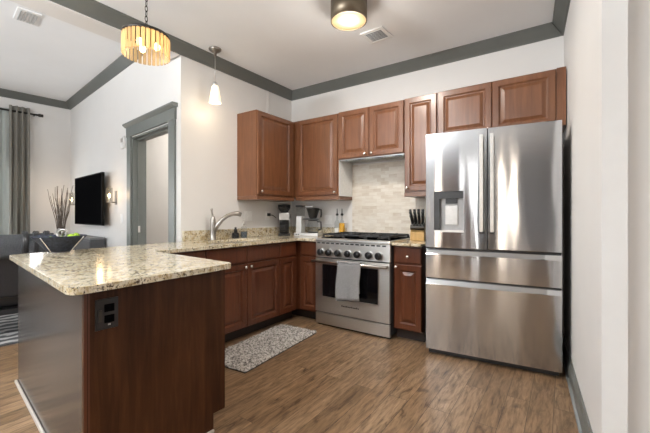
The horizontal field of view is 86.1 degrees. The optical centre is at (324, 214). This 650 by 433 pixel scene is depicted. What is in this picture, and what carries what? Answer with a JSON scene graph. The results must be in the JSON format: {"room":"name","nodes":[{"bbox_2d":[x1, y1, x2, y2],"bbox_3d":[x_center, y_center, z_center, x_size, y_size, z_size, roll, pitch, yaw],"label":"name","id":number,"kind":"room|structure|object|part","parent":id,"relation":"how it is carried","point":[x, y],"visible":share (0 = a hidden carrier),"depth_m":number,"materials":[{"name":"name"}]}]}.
{"room":"kitchen","nodes":[
{"label":"kitchen","id":0,"kind":"room"},
{"bbox_2d":[0,96,69,234],"bbox_3d":[-6.584,-0.380,3.704,0.140,3.120,6.800,0,0,40],"label":"wall","id":1,"kind":"structure","parent":0,"point":[49,133],"depth_m":5.84,"materials":[{"name":"paint"}]},
{"bbox_2d":[0,108,42,116],"bbox_3d":[-5.704,-1.620,4.531,0.134,0.047,3.200,0,0,40],"label":"curtain rod","id":2,"kind":"object","parent":1,"relation":"attached to","point":[33,114],"visible":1,"depth_m":5.54,"materials":[{"name":"brown metal"}]},
{"bbox_2d":[0,107,8,234],"bbox_3d":[-5.399,-0.250,4.928,0.037,2.820,1.400,0,0,40],"label":"sheer curtain","id":3,"kind":"object","parent":2,"relation":"hanging from","point":[4,115],"visible":0.68,"depth_m":5.41,"materials":[{"name":"white fabric"}]},
{"bbox_2d":[9,105,29,234],"bbox_3d":[-4.829,-0.273,5.502,0.076,2.865,0.254,0,0,35],"label":"curtain","id":4,"kind":"object","parent":2,"relation":"hanging from","point":[19,123],"visible":0.7,"depth_m":5.50,"materials":[{"name":"grey fabric"}]},
{"bbox_2d":[0,88,69,109],"bbox_3d":[-6.433,-1.887,3.707,0.088,0.105,6.200,0,0,40],"label":"trim","id":5,"kind":"structure","parent":1,"relation":"attached to","point":[6,93],"depth_m":5.67,"materials":[{"name":"grey paint"}]},
{"bbox_2d":[0,0,126,100],"bbox_3d":[-4.786,-1.990,4.075,6.100,0.100,9.300,0,0,35],"label":"ceiling","id":6,"kind":"structure","parent":0,"point":[54,58],"depth_m":4.22,"materials":[{"name":"paint"}]},
{"bbox_2d":[13,7,41,25],"bbox_3d":[-2.907,-1.928,3.400,0.280,0.023,0.180,0,0,41],"label":"ceiling vent","id":7,"kind":"object","parent":6,"relation":"in","point":[21,14],"visible":1,"depth_m":3.38,"materials":[{"name":"white metal"}]},
{"bbox_2d":[9,0,178,59],"bbox_3d":[-3.190,-1.623,1.033,0.220,0.135,5.900,0,0,35],"label":"wall header","id":8,"kind":"structure","parent":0,"point":[47,7],"depth_m":2.76,"materials":[{"name":"paint"}]},
{"bbox_2d":[50,0,291,100],"bbox_3d":[-2.553,-1.617,1.686,0.088,0.105,7.500,0,0,35],"label":"trim","id":9,"kind":"structure","parent":8,"relation":"attached to","point":[94,9],"depth_m":3.42,"materials":[{"name":"grey paint"}]},
{"bbox_2d":[70,55,174,246],"bbox_3d":[-2.983,-0.380,4.891,4.297,3.120,0.140,0,0,41],"label":"wall","id":10,"kind":"structure","parent":0,"point":[96,128],"depth_m":4.70,"materials":[{"name":"paint"}]},
{"bbox_2d":[75,172,104,225],"bbox_3d":[-3.434,-0.210,5.117,1.310,0.720,0.115,0,0,41],"label":"television","id":11,"kind":"object","parent":10,"relation":"attached to","point":[89,189],"visible":1,"depth_m":4.96,"materials":[{"name":"black plastic"}]},
{"bbox_2d":[66,48,142,109],"bbox_3d":[-2.967,-1.887,4.725,4.060,0.105,0.088,0,0,41],"label":"trim","id":12,"kind":"structure","parent":10,"relation":"attached to","point":[121,63],"depth_m":4.84,"materials":[{"name":"grey paint"}]},
{"bbox_2d":[107,191,116,204],"bbox_3d":[-2.795,-0.240,4.549,0.080,0.220,0.125,0,0,41],"label":"wall sconce","id":13,"kind":"object","parent":10,"relation":"attached to","point":[115,202],"visible":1,"depth_m":4.57,"materials":[{"name":"silver metal"}]},
{"bbox_2d":[120,136,125,148],"bbox_3d":[-2.554,-0.910,4.399,0.100,0.150,0.032,0,0,41],"label":"thermostat","id":14,"kind":"object","parent":10,"relation":"attached to","point":[123,138],"visible":1,"depth_m":4.37,"materials":[{"name":"white plastic"}]},
{"bbox_2d":[122,101,177,245],"bbox_3d":[-1.929,0.035,3.936,1.340,2.290,0.220,0,0,41],"label":"door frame","id":15,"kind":"structure","parent":10,"relation":"in","point":[167,113],"depth_m":4.17,"materials":[{"name":"paint"}]},
{"bbox_3d":[-2.401,0.115,4.270,0.120,2.130,0.022,0,0,41],"label":"casing","id":16,"kind":"part","parent":15,"relation":"part of","materials":[{"name":"paint"}]},
{"bbox_3d":[-1.971,-1.010,3.889,1.290,0.120,0.026,0,0,41],"label":"head casing","id":17,"kind":"part","parent":15,"relation":"part of","materials":[{"name":"paint"}]},
{"bbox_3d":[-1.544,0.115,3.515,0.135,2.130,0.022,0,0,41],"label":"casing","id":18,"kind":"part","parent":15,"relation":"part of","materials":[{"name":"paint"}]},
{"bbox_2d":[146,91,268,243],"bbox_3d":[-2.556,-0.380,5.327,3.960,3.120,1.080,0,0,41],"label":"wall","id":19,"kind":"structure","parent":0,"point":[156,148],"depth_m":6.36,"materials":[{"name":"paint"}]},
{"bbox_2d":[175,54,291,241],"bbox_3d":[-0.953,-0.370,4.191,0.120,3.100,1.800,0,0,35],"label":"wall","id":20,"kind":"structure","parent":0,"point":[206,133],"depth_m":3.71,"materials":[{"name":"paint"}]},
{"bbox_2d":[183,226,291,240],"bbox_3d":[-0.930,0.214,4.098,0.020,0.102,1.643,0,0,35],"label":"backsplash","id":21,"kind":"structure","parent":20,"relation":"attached to","point":[196,235],"depth_m":3.86,"materials":[{"name":"stone"}]},
{"bbox_2d":[244,211,251,220],"bbox_3d":[-0.910,0.015,4.137,0.011,0.116,0.116,0,0,35],"label":"wall switch","id":22,"kind":"object","parent":20,"relation":"attached to","point":[247,214],"visible":1,"depth_m":4.13,"materials":[{"name":"white plastic"}]},
{"bbox_2d":[237,109,293,201],"bbox_3d":[-0.679,-0.660,4.161,0.363,0.989,0.638,0,0,35],"label":"upper cabinet","id":23,"kind":"object","parent":20,"relation":"attached to","point":[265,141],"visible":1,"depth_m":3.97,"materials":[{"name":"brown wood"}]},
{"bbox_3d":[-0.696,-0.187,4.173,0.322,0.042,0.638,0,0,35],"label":"light rail","id":24,"kind":"part","parent":23,"relation":"part of","materials":[{"name":"brown wood"}]},
{"bbox_3d":[-0.579,-0.686,4.062,0.020,0.923,0.577,0,0,35],"label":"door","id":25,"kind":"part","parent":23,"relation":"part of","materials":[{"name":"brown wood"}]},
{"bbox_2d":[265,211,269,219],"bbox_3d":[-0.727,0.015,4.405,0.009,0.116,0.072,0,0,35],"label":"wall outlet","id":26,"kind":"object","parent":20,"relation":"attached to","point":[266,212],"visible":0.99,"depth_m":4.39,"materials":[{"name":"white plastic"}]},
{"bbox_2d":[0,314,578,432],"bbox_3d":[-2.473,1.230,2.056,12.200,0.100,8.600,0,0,35],"label":"floor","id":27,"kind":"structure","parent":0,"point":[334,380],"depth_m":2.31,"materials":[{"name":"brown wood"}]},
{"bbox_2d":[0,313,17,346],"bbox_3d":[-3.534,1.174,3.884,2.000,0.012,1.500,0,0,41],"label":"area rug","id":28,"kind":"object","parent":27,"relation":"on","point":[8,323],"visible":0.25,"depth_m":3.54,"materials":[{"name":"grey fabric"}]},
{"bbox_2d":[0,259,17,315],"bbox_3d":[-3.180,0.704,3.511,0.780,0.927,0.826,0,0,-41],"label":"armchair","id":29,"kind":"object","parent":28,"relation":"on","point":[8,268],"visible":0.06,"depth_m":3.26,"materials":[{"name":"grey fabric"}]},
{"bbox_3d":[-3.208,0.922,3.543,0.670,0.050,0.660,0,0,-41],"label":"seat frame","id":30,"kind":"part","parent":29,"relation":"part of","materials":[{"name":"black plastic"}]},
{"bbox_2d":[0,296,17,307],"bbox_3d":[-3.237,0.817,3.578,0.660,0.159,0.590,0,0,-41],"label":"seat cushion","id":31,"kind":"object","parent":29,"relation":"on","point":[10,302],"depth_m":3.36,"materials":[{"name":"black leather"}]},
{"bbox_2d":[0,259,17,297],"bbox_3d":[-2.982,0.512,3.280,0.660,0.542,0.218,0,0,-41],"label":"cushion","id":32,"kind":"object","parent":29,"relation":"on","point":[8,269],"depth_m":3.24,"materials":[{"name":"fabric"}]},
{"bbox_2d":[0,231,53,258],"bbox_3d":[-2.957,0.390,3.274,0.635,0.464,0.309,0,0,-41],"label":"sofa","id":33,"kind":"object","parent":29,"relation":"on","point":[22,243],"visible":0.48,"depth_m":3.22,"materials":[{"name":"grey fabric"}]},
{"bbox_2d":[47,187,72,233],"bbox_3d":[-4.305,0.355,5.611,0.627,1.649,0.305,0,0,41],"label":"branches","id":34,"kind":"object","parent":27,"relation":"on","point":[59,213],"visible":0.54,"depth_m":5.49,"materials":[{"name":"plant"}]},
{"bbox_2d":[73,235,104,249],"bbox_3d":[-3.498,0.748,5.090,1.080,0.864,0.178,0,0,41],"label":"media console","id":35,"kind":"object","parent":27,"relation":"on","point":[89,242],"visible":0.21,"depth_m":4.77,"materials":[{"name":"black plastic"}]},
{"bbox_3d":[-3.552,0.720,5.025,0.345,0.720,0.010,0,0,41],"label":"door","id":36,"kind":"part","parent":35,"relation":"part of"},
{"bbox_3d":[-3.289,0.720,4.794,0.345,0.720,0.010,0,0,41],"label":"door","id":37,"kind":"part","parent":35,"relation":"part of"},
{"bbox_2d":[15,265,224,432],"bbox_3d":[-1.341,0.737,2.169,1.607,0.886,0.700,0,0,41],"label":"base cabinet","id":38,"kind":"object","parent":27,"relation":"on","point":[148,357],"visible":0.97,"depth_m":1.67,"materials":[{"name":"brown wood"}]},
{"bbox_3d":[-1.568,1.169,1.912,1.607,0.022,0.015,0,0,41],"label":"shoe molding","id":39,"kind":"part","parent":38,"relation":"part of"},
{"bbox_3d":[-1.550,0.737,1.917,1.566,0.886,0.014,0,0,41],"label":"panel","id":40,"kind":"part","parent":38,"relation":"part of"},
{"bbox_2d":[95,296,117,330],"bbox_3d":[-0.917,0.416,1.462,0.009,0.128,0.088,0,0,35],"label":"outlet plate","id":41,"kind":"object","parent":38,"relation":"attached to","point":[106,307],"depth_m":1.46,"materials":[{"name":"black plastic"}]},
{"bbox_2d":[104,314,113,322],"bbox_3d":[-0.908,0.438,1.466,0.002,0.032,0.039,0,0,37],"label":"socket","id":42,"kind":"object","parent":38,"relation":"attached to","point":[108,318],"depth_m":1.46,"materials":[{"name":"black plastic"}]},
{"bbox_2d":[104,303,113,311],"bbox_3d":[-0.908,0.392,1.466,0.002,0.032,0.039,0,0,37],"label":"socket","id":43,"kind":"object","parent":38,"relation":"attached to","point":[108,307],"depth_m":1.46,"materials":[{"name":"black plastic"}]},
{"bbox_3d":[-0.772,0.737,1.677,0.016,0.886,0.686,0,0,37],"label":"panel","id":44,"kind":"part","parent":38,"relation":"part of","materials":[{"name":"brown wood"}]},
{"bbox_2d":[9,226,346,294],"bbox_3d":[-0.683,0.228,3.020,1.649,0.130,3.178,0,0,35],"label":"countertop","id":45,"kind":"structure","parent":38,"relation":"on","point":[80,271],"depth_m":2.00,"materials":[{"name":"beige stone"}]},
{"bbox_2d":[30,234,86,253],"bbox_3d":[-1.832,0.204,2.401,0.320,0.120,0.320,0,0,35],"label":"decorative bowl","id":46,"kind":"object","parent":45,"relation":"on","point":[64,244],"visible":0.97,"depth_m":2.33,"materials":[{"name":"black ceramic"}]},
{"bbox_2d":[57,229,67,236],"bbox_3d":[-1.809,0.131,2.400,0.066,0.066,0.015,0,0,-10],"label":"ring ornament","id":47,"kind":"object","parent":46,"relation":"in","point":[60,230],"visible":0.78,"depth_m":2.40,"materials":[{"name":"metal"}]},
{"bbox_2d":[210,208,241,239],"bbox_3d":[-1.041,0.100,3.658,0.328,0.328,0.068,0,0,-20],"label":"faucet","id":48,"kind":"object","parent":45,"relation":"on","point":[214,226],"visible":0.99,"depth_m":3.60,"materials":[{"name":"silver metal"}]},
{"bbox_3d":[-1.030,0.070,3.664,0.303,0.213,0.054,0,0,-22],"label":"spout","id":49,"kind":"part","parent":48,"relation":"part of","materials":[{"name":"silver metal"}]},
{"bbox_2d":[232,227,238,237],"bbox_3d":[-0.996,0.203,3.874,0.076,0.124,0.075,0,0,35],"label":"soap bottle","id":50,"kind":"object","parent":45,"relation":"on","point":[235,234],"visible":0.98,"depth_m":3.85,"materials":[{"name":"grey plastic"}]},
{"bbox_2d":[241,219,246,237],"bbox_3d":[-0.914,0.158,3.939,0.085,0.214,0.073,0,0,35],"label":"soap dispenser","id":51,"kind":"object","parent":45,"relation":"on","point":[243,234],"visible":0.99,"depth_m":3.92,"materials":[{"name":"clear glass"}]},
{"bbox_2d":[278,204,290,235],"bbox_3d":[-0.520,0.068,4.444,0.162,0.394,0.190,0,0,-6],"label":"coffee grinder","id":52,"kind":"object","parent":45,"relation":"on","point":[284,216],"visible":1,"depth_m":4.37,"materials":[{"name":"black plastic"}]},
{"bbox_2d":[294,205,322,235],"bbox_3d":[-0.199,0.074,4.375,0.347,0.380,0.174,0,0,23],"label":"coffee maker","id":53,"kind":"object","parent":45,"relation":"on","point":[312,212],"visible":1,"depth_m":4.34,"materials":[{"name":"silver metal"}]},
{"bbox_2d":[302,218,318,219],"bbox_3d":[-0.181,0.057,4.370,0.205,0.014,0.060,0,0,23],"label":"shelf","id":54,"kind":"object","parent":53,"relation":"attached to","point":[302,218],"depth_m":4.35,"materials":[{"name":"black plastic"}]},
{"bbox_2d":[306,208,321,217],"bbox_3d":[-0.148,-0.017,4.352,0.165,0.133,0.178,0,0,-27],"label":"basket","id":55,"kind":"object","parent":53,"relation":"on","point":[312,212],"depth_m":4.31,"materials":[{"name":"black plastic"}]},
{"bbox_3d":[-0.123,0.134,4.346,0.181,0.134,0.120,0,0,23],"label":"carafe lid","id":56,"kind":"part","parent":53,"relation":"part of","materials":[{"name":"clear glass"}]},
{"bbox_2d":[334,210,338,232],"bbox_3d":[0.149,0.097,4.275,0.068,0.336,0.067,0,0,35],"label":"oil bottle","id":57,"kind":"object","parent":45,"relation":"on","point":[337,214],"visible":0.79,"depth_m":4.25,"materials":[{"name":"clear glass"}]},
{"bbox_2d":[339,213,344,231],"bbox_3d":[0.207,0.097,4.236,0.068,0.336,0.067,0,0,35],"label":"oil bottle","id":58,"kind":"object","parent":45,"relation":"on","point":[341,225],"visible":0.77,"depth_m":4.21,"materials":[{"name":"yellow glass"}]},
{"bbox_2d":[171,250,204,258],"bbox_3d":[-1.376,0.737,2.933,0.610,0.886,0.429,0,0,35],"label":"base cabinet","id":59,"kind":"object","parent":27,"relation":"on","point":[200,253],"visible":0.04,"depth_m":2.85,"materials":[{"name":"brown wood"}]},
{"bbox_2d":[205,243,279,341],"bbox_3d":[-0.978,0.737,3.482,0.643,0.886,0.924,0,0,35],"label":"base cabinet","id":60,"kind":"object","parent":27,"relation":"on","point":[252,281],"visible":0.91,"depth_m":3.36,"materials":[{"name":"brown wood"}]},
{"bbox_3d":[-0.879,0.379,3.133,0.020,0.146,0.454,0,0,35],"label":"drawer","id":61,"kind":"part","parent":60,"relation":"part of","materials":[{"name":"brown wood"}]},
{"bbox_3d":[-0.879,0.768,3.133,0.020,0.597,0.454,0,0,35],"label":"door","id":62,"kind":"part","parent":60,"relation":"part of","materials":[{"name":"brown wood"}]},
{"bbox_3d":[-0.617,0.379,3.514,0.020,0.146,0.454,0,0,35],"label":"drawer","id":63,"kind":"part","parent":60,"relation":"part of","materials":[{"name":"brown wood"}]},
{"bbox_3d":[-0.617,0.768,3.514,0.020,0.597,0.454,0,0,35],"label":"door","id":64,"kind":"part","parent":60,"relation":"part of","materials":[{"name":"brown wood"}]},
{"bbox_2d":[225,324,316,372],"bbox_3d":[-0.533,1.165,3.136,0.462,0.030,1.032,0,0,30],"label":"kitchen rug","id":65,"kind":"object","parent":27,"relation":"on","point":[244,356],"visible":0.91,"depth_m":3.05,"materials":[{"name":"grey fabric"}]},
{"bbox_2d":[274,241,296,323],"bbox_3d":[-0.643,0.737,3.996,0.610,0.886,0.300,0,0,35],"label":"base cabinet","id":66,"kind":"object","parent":27,"relation":"on","point":[287,250],"visible":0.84,"depth_m":3.81,"materials":[{"name":"brown wood"}]},
{"bbox_3d":[-0.410,0.379,3.814,0.020,0.146,0.258,0,0,35],"label":"drawer","id":67,"kind":"part","parent":66,"relation":"part of","materials":[{"name":"brown wood"}]},
{"bbox_3d":[-0.410,0.768,3.814,0.020,0.597,0.258,0,0,35],"label":"door","id":68,"kind":"part","parent":66,"relation":"part of","materials":[{"name":"brown wood"}]},
{"bbox_2d":[292,241,316,318],"bbox_3d":[-0.264,0.737,4.293,0.877,0.886,0.608,0,0,35],"label":"base cabinet","id":69,"kind":"object","parent":27,"relation":"on","point":[306,250],"visible":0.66,"depth_m":3.90,"materials":[{"name":"brown wood"}]},
{"bbox_3d":[-0.175,0.379,3.874,0.240,0.146,0.020,0,0,35],"label":"drawer","id":70,"kind":"part","parent":69,"relation":"part of","materials":[{"name":"brown wood"}]},
{"bbox_3d":[-0.175,0.768,3.874,0.240,0.597,0.020,0,0,35],"label":"door","id":71,"kind":"part","parent":69,"relation":"part of","materials":[{"name":"brown wood"}]},
{"bbox_2d":[311,232,409,338],"bbox_3d":[0.412,0.692,3.734,0.864,0.976,0.723,0,0,35],"label":"gas range","id":72,"kind":"object","parent":27,"relation":"on","point":[373,314],"visible":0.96,"depth_m":3.44,"materials":[{"name":"metal"}]},
{"bbox_2d":[335,260,361,301],"bbox_3d":[0.236,0.664,3.435,0.284,0.402,0.065,0,0,35],"label":"dish towel","id":73,"kind":"object","parent":72,"relation":"hanging from","point":[347,288],"visible":1,"depth_m":3.42,"materials":[{"name":"grey fabric"}]},
{"bbox_3d":[0.262,1.101,3.516,0.856,0.114,0.032,0,0,35],"label":"storage drawer","id":74,"kind":"part","parent":72,"relation":"part of","materials":[{"name":"metal"}]},
{"bbox_3d":[0.261,0.747,3.515,0.856,0.566,0.034,0,0,35],"label":"oven door","id":75,"kind":"part","parent":72,"relation":"part of","materials":[{"name":"metal"}]},
{"bbox_3d":[0.264,0.369,3.519,0.864,0.165,0.024,0,0,35],"label":"control panel","id":76,"kind":"part","parent":72,"relation":"part of","materials":[{"name":"metal"}]},
{"bbox_3d":[0.277,1.163,3.538,0.844,0.034,0.019,0,0,35],"label":"kick plate","id":77,"kind":"part","parent":72,"relation":"part of","materials":[{"name":"silver metal"}]},
{"bbox_2d":[316,237,409,244],"bbox_3d":[0.434,0.269,3.766,0.864,0.034,0.645,0,0,35],"label":"cooktop","id":78,"kind":"object","parent":72,"relation":"in","point":[323,240],"depth_m":3.53,"materials":[{"name":"metal"}]},
{"bbox_2d":[394,246,426,341],"bbox_3d":[0.920,0.737,3.457,0.275,0.886,0.641,0,0,35],"label":"base cabinet","id":79,"kind":"object","parent":27,"relation":"on","point":[410,277],"visible":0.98,"depth_m":3.22,"materials":[{"name":"brown wood"}]},
{"bbox_3d":[0.769,0.379,3.224,0.254,0.146,0.020,0,0,35],"label":"drawer","id":80,"kind":"part","parent":79,"relation":"part of","materials":[{"name":"brown wood"}]},
{"bbox_3d":[0.769,0.768,3.224,0.254,0.597,0.020,0,0,35],"label":"door","id":81,"kind":"part","parent":79,"relation":"part of","materials":[{"name":"brown wood"}]},
{"bbox_2d":[392,239,425,246],"bbox_3d":[0.926,0.228,3.446,0.300,0.130,0.636,0,0,35],"label":"countertop","id":82,"kind":"structure","parent":79,"relation":"on","point":[408,243],"depth_m":3.22,"materials":[{"name":"beige stone"}]},
{"bbox_2d":[410,223,424,240],"bbox_3d":[0.947,0.174,3.553,0.136,0.180,0.165,0,0,20],"label":"knife block","id":83,"kind":"object","parent":82,"relation":"on","point":[417,233],"visible":0.97,"depth_m":3.49,"materials":[{"name":"brown wood"}]},
{"bbox_2d":[426,120,561,375],"bbox_3d":[1.408,0.249,2.951,0.959,1.862,0.658,0,0,30],"label":"refrigerator","id":84,"kind":"object","parent":27,"relation":"on","point":[494,194],"visible":1,"depth_m":2.68,"materials":[{"name":"metal"}]},
{"bbox_3d":[1.073,-0.201,2.858,0.470,0.952,0.048,0,0,30],"label":"door","id":85,"kind":"part","parent":84,"relation":"part of","materials":[{"name":"metal"}]},
{"bbox_3d":[1.220,-0.242,2.713,0.027,0.755,0.058,0,0,30],"label":"handle","id":86,"kind":"part","parent":84,"relation":"part of","materials":[{"name":"metal"}]},
{"bbox_3d":[1.285,-0.242,2.676,0.027,0.755,0.058,0,0,30],"label":"handle","id":87,"kind":"part","parent":84,"relation":"part of","materials":[{"name":"metal"}]},
{"bbox_3d":[1.286,0.407,2.737,0.959,0.241,0.048,0,0,30],"label":"drawer","id":88,"kind":"part","parent":84,"relation":"part of","materials":[{"name":"metal"}]},
{"bbox_3d":[1.286,0.835,2.737,0.959,0.590,0.048,0,0,30],"label":"freezer drawer","id":89,"kind":"part","parent":84,"relation":"part of","materials":[{"name":"metal"}]},
{"bbox_3d":[1.493,-0.201,2.619,0.482,0.952,0.048,0,0,30],"label":"door","id":90,"kind":"part","parent":84,"relation":"part of","materials":[{"name":"metal"}]},
{"bbox_2d":[96,0,554,89],"bbox_3d":[-0.011,-1.870,0.360,6.220,0.400,8.600,0,0,35],"label":"ceiling","id":91,"kind":"structure","parent":0,"point":[292,44],"depth_m":3.11,"materials":[{"name":"paint"}]},
{"bbox_2d":[121,0,169,65],"bbox_3d":[-1.282,-1.401,2.498,0.314,0.537,0.312,0,0,35],"label":"chandelier","id":92,"kind":"object","parent":91,"relation":"hanging from","point":[145,37],"visible":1,"depth_m":2.43,"materials":[{"name":"brown metal"}]},
{"bbox_3d":[-1.282,-1.270,2.498,0.312,0.095,0.312,0,0,35],"label":"ring frame","id":93,"kind":"part","parent":92,"relation":"part of","materials":[{"name":"brown metal"}]},
{"bbox_3d":[-1.282,-1.476,2.498,0.018,0.342,0.018,0,0,-10],"label":"chain","id":94,"kind":"part","parent":92,"relation":"part of","materials":[{"name":"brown metal"}]},
{"bbox_2d":[209,46,220,104],"bbox_3d":[-1.108,-1.397,3.508,0.124,0.545,0.123,0,0,35],"label":"pendant light","id":95,"kind":"object","parent":91,"relation":"hanging from","point":[215,99],"visible":1,"depth_m":3.48,"materials":[{"name":"white glass"}]},
{"bbox_3d":[-1.108,-1.211,3.508,0.120,0.174,0.120,0,0,35],"label":"lamp shade","id":96,"kind":"part","parent":95,"relation":"part of","materials":[{"name":"white glass"}]},
{"bbox_2d":[331,0,366,30],"bbox_3d":[0.186,-1.589,2.725,0.284,0.158,0.284,0,0,35],"label":"ceiling light","id":97,"kind":"object","parent":91,"relation":"attached to","point":[346,15],"visible":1,"depth_m":2.65,"materials":[{"name":"white glass"}]},
{"bbox_2d":[332,12,365,29],"bbox_3d":[0.186,-1.514,2.725,0.267,0.003,0.267,0,0,35],"label":"diffuser","id":98,"kind":"object","parent":97,"relation":"attached to","point":[340,20],"depth_m":2.71,"materials":[{"name":"beige glass"}]},
{"bbox_2d":[360,26,392,43],"bbox_3d":[0.481,-1.662,3.233,0.230,0.016,0.230,0,0,37],"label":"ceiling vent","id":99,"kind":"object","parent":91,"relation":"in","point":[378,34],"visible":1,"depth_m":3.22,"materials":[{"name":"white metal"}]},
{"bbox_2d":[366,30,387,40],"bbox_3d":[0.481,-1.667,3.233,0.160,0.005,0.160,0,0,37],"label":"grille","id":100,"kind":"object","parent":99,"relation":"attached to","point":[376,35],"depth_m":3.24,"materials":[{"name":"white metal"}]},
{"bbox_2d":[292,36,563,333],"bbox_3d":[0.902,-0.245,3.932,3.470,2.850,0.120,0,0,35],"label":"wall","id":101,"kind":"structure","parent":0,"point":[545,55],"depth_m":3.74,"materials":[{"name":"paint"}]},
{"bbox_2d":[292,226,346,233],"bbox_3d":[-0.102,0.214,4.537,0.884,0.102,0.020,0,0,35],"label":"backsplash","id":102,"kind":"structure","parent":101,"relation":"attached to","point":[307,229],"depth_m":4.50,"materials":[{"name":"stone"}]},
{"bbox_2d":[294,113,352,200],"bbox_3d":[-0.165,-0.667,4.373,0.966,0.990,0.363,0,0,35],"label":"upper cabinet","id":103,"kind":"object","parent":101,"relation":"attached to","point":[319,173],"visible":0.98,"depth_m":4.13,"materials":[{"name":"brown wood"}]},
{"bbox_3d":[-0.097,-0.692,4.158,0.580,0.927,0.020,0,0,35],"label":"door","id":104,"kind":"part","parent":103,"relation":"part of","materials":[{"name":"brown wood"}]},
{"bbox_3d":[-0.018,-0.193,4.297,0.632,0.042,0.322,0,0,35],"label":"light rail","id":105,"kind":"part","parent":103,"relation":"part of","materials":[{"name":"brown wood"}]},
{"bbox_3d":[0.247,-0.419,4.122,0.003,0.409,0.309,0,0,35],"label":"panel","id":106,"kind":"part","parent":103,"relation":"part of","materials":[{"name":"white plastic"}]},
{"bbox_2d":[325,215,331,223],"bbox_3d":[0.042,0.065,4.446,0.116,0.116,0.009,0,0,35],"label":"wall outlet","id":107,"kind":"object","parent":101,"relation":"attached to","point":[328,218],"visible":1,"depth_m":4.44,"materials":[{"name":"white plastic"}]},
{"bbox_2d":[339,100,404,159],"bbox_3d":[0.557,-0.898,3.876,0.788,0.544,0.363,0,0,35],"label":"upper cabinet","id":108,"kind":"object","parent":101,"relation":"attached to","point":[377,130],"visible":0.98,"depth_m":3.73,"materials":[{"name":"brown wood"}]},
{"bbox_3d":[0.318,-0.897,3.872,0.385,0.531,0.020,0,0,35],"label":"door","id":109,"kind":"part","parent":108,"relation":"part of","materials":[{"name":"brown wood"}]},
{"bbox_2d":[340,153,404,163],"bbox_3d":[0.573,-0.616,3.897,0.776,0.018,0.290,0,0,35],"label":"range hood","id":110,"kind":"object","parent":108,"relation":"attached to","point":[394,156],"visible":0.79,"depth_m":3.84,"materials":[{"name":"metal"}]},
{"bbox_3d":[0.641,-0.897,3.650,0.387,0.531,0.020,0,0,35],"label":"door","id":111,"kind":"part","parent":108,"relation":"part of","materials":[{"name":"brown wood"}]},
{"bbox_2d":[352,160,425,237],"bbox_3d":[0.718,-0.175,3.982,0.931,0.850,0.008,0,0,35],"label":"backsplash","id":112,"kind":"structure","parent":101,"relation":"attached to","point":[379,203],"depth_m":4.01,"materials":[{"name":"stone"}]},
{"bbox_2d":[404,93,437,197],"bbox_3d":[1.022,-0.678,3.555,0.336,0.996,0.363,0,0,35],"label":"upper cabinet","id":113,"kind":"object","parent":101,"relation":"attached to","point":[421,112],"visible":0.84,"depth_m":3.45,"materials":[{"name":"brown wood"}]},
{"bbox_3d":[1.034,-0.201,3.572,0.336,0.042,0.322,0,0,35],"label":"light rail","id":114,"kind":"part","parent":113,"relation":"part of","materials":[{"name":"brown wood"}]},
{"bbox_2d":[292,22,563,100],"bbox_3d":[0.788,-1.617,3.885,3.095,0.105,0.088,0,0,35],"label":"trim","id":115,"kind":"structure","parent":101,"relation":"attached to","point":[546,31],"depth_m":3.61,"materials":[{"name":"grey paint"}]},
{"bbox_2d":[438,66,565,132],"bbox_3d":[1.589,-0.948,3.185,1.014,0.466,0.330,0,0,35],"label":"upper cabinet","id":116,"kind":"object","parent":101,"relation":"attached to","point":[540,96],"visible":0.83,"depth_m":3.00,"materials":[{"name":"brown wood"}]},
{"bbox_3d":[1.280,-0.948,3.209,0.467,0.446,0.020,0,0,35],"label":"door","id":117,"kind":"part","parent":116,"relation":"part of","materials":[{"name":"brown wood"}]},
{"bbox_3d":[1.670,-0.948,2.941,0.467,0.446,0.020,0,0,35],"label":"door","id":118,"kind":"part","parent":116,"relation":"part of","materials":[{"name":"brown wood"}]},
{"bbox_2d":[564,0,600,432],"bbox_3d":[1.681,-0.245,2.271,0.079,2.850,1.944,0,0,30],"label":"wall","id":119,"kind":"structure","parent":0,"point":[582,33],"depth_m":1.91,"materials":[{"name":"paint"}]},
{"bbox_2d":[552,0,570,34],"bbox_3d":[1.586,-1.617,2.273,0.088,0.105,1.835,0,0,30],"label":"trim","id":120,"kind":"structure","parent":119,"relation":"attached to","point":[561,7],"depth_m":2.80,"materials":[{"name":"grey paint"}]},
{"bbox_2d":[562,334,592,432],"bbox_3d":[1.606,1.110,2.250,0.030,0.140,1.815,0,0,30],"label":"baseboard","id":121,"kind":"structure","parent":119,"relation":"attached to","point":[583,423],"depth_m":2.13,"materials":[{"name":"grey paint"}]},
{"bbox_2d":[601,0,627,432],"bbox_3d":[1.187,-0.245,1.427,0.083,2.850,0.008,0,0,35],"label":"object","id":122,"kind":"structure","parent":119,"relation":"attached to","point":[614,13],"depth_m":1.42,"materials":[{"name":"white paint"}]},
{"bbox_2d":[628,0,649,432],"bbox_3d":[2.408,-0.245,0.758,2.689,2.850,0.100,0,0,35],"label":"wall","id":123,"kind":"structure","parent":0,"point":[638,10],"depth_m":1.45,"materials":[{"name":"paint"}]}
]}

